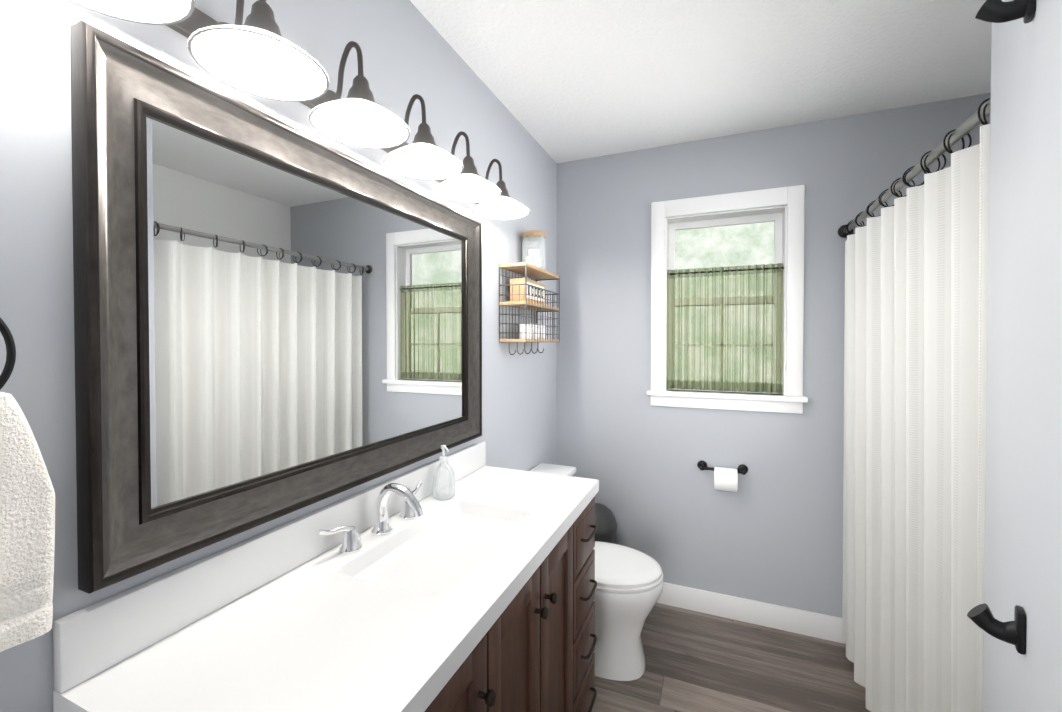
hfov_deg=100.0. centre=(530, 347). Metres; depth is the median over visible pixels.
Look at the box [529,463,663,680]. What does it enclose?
toilet
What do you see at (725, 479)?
paper holder
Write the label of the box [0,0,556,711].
wall
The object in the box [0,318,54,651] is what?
towel ring
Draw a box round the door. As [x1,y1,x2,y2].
[967,0,1061,711]
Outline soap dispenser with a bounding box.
[432,445,454,499]
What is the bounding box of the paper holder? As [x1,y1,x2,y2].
[697,460,747,491]
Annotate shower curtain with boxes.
[838,98,990,711]
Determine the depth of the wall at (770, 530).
2.27 m
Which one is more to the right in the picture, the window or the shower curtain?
the shower curtain
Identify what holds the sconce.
attached to the wall at (408, 50)
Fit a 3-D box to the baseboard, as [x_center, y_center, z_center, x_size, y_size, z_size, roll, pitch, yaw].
[0.806,1.315,2.344,1.430,0.115,0.014,0,1,23]
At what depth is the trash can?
2.31 m
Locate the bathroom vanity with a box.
[53,441,598,711]
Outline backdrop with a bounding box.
[675,222,773,382]
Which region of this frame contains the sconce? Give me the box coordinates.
[68,0,529,219]
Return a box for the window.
[647,185,807,413]
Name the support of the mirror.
attached to the wall at (408, 50)
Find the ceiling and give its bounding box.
[410,0,991,162]
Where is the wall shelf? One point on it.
(525, 293)
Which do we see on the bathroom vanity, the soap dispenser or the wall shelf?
the soap dispenser
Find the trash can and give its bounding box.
[595,503,616,543]
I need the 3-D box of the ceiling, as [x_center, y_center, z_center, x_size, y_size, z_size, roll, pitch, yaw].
[0.573,-1.077,0.779,2.420,0.060,3.260,0,1,23]
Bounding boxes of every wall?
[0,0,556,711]
[556,93,990,617]
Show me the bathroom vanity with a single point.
(406, 592)
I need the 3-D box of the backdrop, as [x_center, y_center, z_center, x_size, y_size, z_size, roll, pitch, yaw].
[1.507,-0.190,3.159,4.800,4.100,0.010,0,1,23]
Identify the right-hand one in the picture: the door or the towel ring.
the door
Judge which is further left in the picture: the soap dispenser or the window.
the soap dispenser
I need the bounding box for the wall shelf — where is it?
[499,230,559,354]
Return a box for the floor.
[591,603,870,711]
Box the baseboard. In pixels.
[656,582,845,643]
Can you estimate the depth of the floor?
1.89 m
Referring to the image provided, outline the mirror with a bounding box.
[70,20,481,593]

